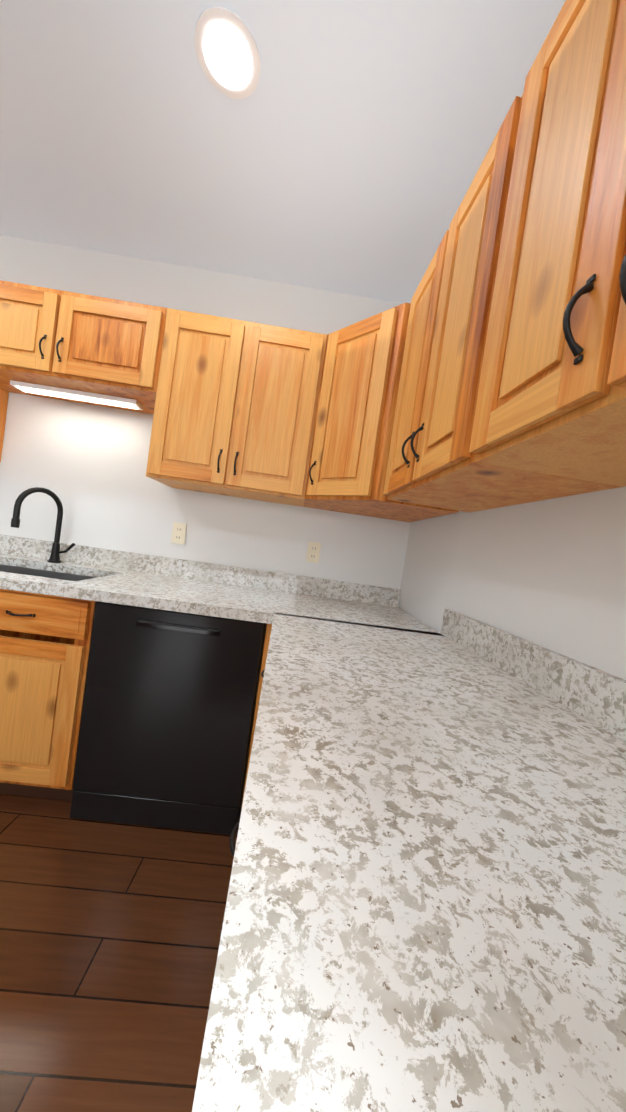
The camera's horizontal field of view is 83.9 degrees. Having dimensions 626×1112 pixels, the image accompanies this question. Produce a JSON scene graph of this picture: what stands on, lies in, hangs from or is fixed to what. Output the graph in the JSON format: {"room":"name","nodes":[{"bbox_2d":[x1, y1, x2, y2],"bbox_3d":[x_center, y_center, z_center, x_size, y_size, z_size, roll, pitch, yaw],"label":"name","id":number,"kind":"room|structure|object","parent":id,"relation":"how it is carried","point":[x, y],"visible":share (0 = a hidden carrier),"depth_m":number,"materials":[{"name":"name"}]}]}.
{"room":"kitchen","nodes":[
{"label":"kitchen","id":0,"kind":"room"},
{"bbox_2d":[0,794,240,1111],"bbox_3d":[-4.048,0.704,-2.115,10.390,0.100,8.120,8,1,-2],"label":"floor","id":1,"kind":"structure","parent":0,"point":[110,934],"depth_m":0.93,"materials":[{"name":"brown wood"}]},
{"bbox_2d":[70,601,266,834],"bbox_3d":[-0.568,0.617,1.633,0.640,0.839,0.636,8,1,-2],"label":"dishwasher","id":2,"kind":"object","parent":1,"relation":"on","point":[167,716],"visible":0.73,"depth_m":1.32,"materials":[{"name":"black metal"}]},
{"bbox_2d":[229,670,264,857],"bbox_3d":[0.217,0.759,0.486,0.767,0.846,0.752,8,1,-2],"label":"base cabinet","id":3,"kind":"object","parent":1,"relation":"on","point":[233,838],"visible":0.12,"depth_m":0.35,"materials":[{"name":"brown wood"}]},
{"bbox_2d":[241,624,271,808],"bbox_3d":[0.089,0.710,1.675,0.681,0.846,0.606,8,1,-2],"label":"base cabinet","id":4,"kind":"object","parent":1,"relation":"on","point":[269,626],"depth_m":1.35,"materials":[{"name":"brown wood"}]},
{"bbox_2d":[0,534,279,619],"bbox_3d":[-1.123,0.116,1.592,1.920,0.288,0.646,8,1,-2],"label":"countertop","id":5,"kind":"structure","parent":4,"relation":"on","point":[84,572],"depth_m":1.77,"materials":[{"name":"stone"}]},
{"bbox_2d":[11,487,74,562],"bbox_3d":[-1.315,-0.147,1.732,0.192,0.371,0.234,8,1,-2],"label":"faucet","id":6,"kind":"object","parent":5,"relation":"on","point":[56,552],"visible":1,"depth_m":1.79,"materials":[{"name":"black metal"}]},
{"bbox_2d":[192,573,625,1111],"bbox_3d":[0.275,0.269,0.434,0.794,0.140,3.072,8,1,-2],"label":"countertop","id":7,"kind":"structure","parent":4,"relation":"on","point":[426,902],"depth_m":0.30,"materials":[{"name":"stone"}]},
{"bbox_2d":[0,235,409,588],"bbox_3d":[-4.011,-0.738,1.846,10.390,2.560,0.120,8,1,-2],"label":"wall","id":8,"kind":"structure","parent":0,"point":[86,464],"depth_m":1.90,"materials":[{"name":"white paint"}]},
{"bbox_2d":[0,392,7,462],"bbox_3d":[-1.796,-0.896,1.685,0.355,0.760,0.347,8,1,-2],"label":"upper cabinet","id":9,"kind":"object","parent":8,"relation":"attached to","point":[3,395],"depth_m":1.85,"materials":[{"name":"brown wood"}]},
{"bbox_2d":[0,280,151,411],"bbox_3d":[-1.141,-0.997,1.706,0.915,0.380,0.347,8,1,-2],"label":"upper cabinet","id":10,"kind":"object","parent":8,"relation":"attached to","point":[49,337],"depth_m":1.54,"materials":[{"name":"brown wood"}]},
{"bbox_2d":[10,380,143,409],"bbox_3d":[-1.163,-0.794,1.729,0.600,0.024,0.080,8,1,-2],"label":"under-cabinet light","id":11,"kind":"object","parent":10,"relation":"attached to","point":[78,395],"visible":1,"depth_m":1.70,"materials":[{"name":"white plastic"}]},
{"bbox_2d":[171,522,186,544],"bbox_3d":[-0.739,-0.125,1.919,0.072,0.115,0.010,8,1,-2],"label":"electrical outlet","id":12,"kind":"object","parent":8,"relation":"attached to","point":[178,533],"visible":1,"depth_m":1.92,"materials":[{"name":"beige plastic"}]},
{"bbox_2d":[140,306,319,508],"bbox_3d":[-0.326,-0.690,1.718,0.784,0.760,0.402,8,1,-2],"label":"upper cabinet","id":13,"kind":"object","parent":8,"relation":"attached to","point":[262,412],"depth_m":1.57,"materials":[{"name":"brown wood"}]},
{"bbox_2d":[306,541,320,562],"bbox_3d":[0.003,-0.021,1.950,0.072,0.115,0.010,8,1,-2],"label":"electrical outlet","id":14,"kind":"object","parent":8,"relation":"attached to","point":[313,551],"visible":1,"depth_m":1.95,"materials":[{"name":"beige plastic"}]},
{"bbox_2d":[284,302,458,521],"bbox_3d":[0.277,-0.603,1.641,0.677,0.760,0.606,8,1,-2],"label":"upper cabinet","id":15,"kind":"object","parent":8,"relation":"attached to","point":[347,385],"depth_m":1.47,"materials":[{"name":"brown wood"}]},
{"bbox_2d":[0,0,565,303],"bbox_3d":[-3.764,-2.003,0.168,10.390,0.100,3.410,8,1,-2],"label":"ceiling","id":16,"kind":"structure","parent":0,"point":[343,147],"depth_m":1.21,"materials":[{"name":"grey paint"}]},
{"bbox_2d":[195,6,259,98],"bbox_3d":[-0.251,-1.475,1.031,0.190,0.008,0.190,8,1,-2],"label":"recessed light","id":17,"kind":"object","parent":16,"relation":"in","point":[227,51],"visible":1,"depth_m":1.02,"materials":[{"name":"white plastic"}]},
{"bbox_2d":[399,486,625,679],"bbox_3d":[0.915,0.058,-2.056,0.476,2.560,8.498,8,1,-2],"label":"wall","id":18,"kind":"structure","parent":0,"point":[550,574],"depth_m":0.94,"materials":[{"name":"white paint"}]},
{"bbox_2d":[383,185,564,511],"bbox_3d":[0.542,-0.548,0.969,0.447,0.760,0.690,8,1,-2],"label":"upper cabinet","id":19,"kind":"object","parent":18,"relation":"attached to","point":[407,480],"depth_m":1.01,"materials":[{"name":"brown wood"}]},
{"bbox_2d":[427,0,625,495],"bbox_3d":[0.563,-0.530,0.396,0.447,0.760,0.741,8,1,-2],"label":"upper cabinet","id":20,"kind":"object","parent":18,"relation":"attached to","point":[512,387],"depth_m":0.55,"materials":[{"name":"brown wood"}]}
]}

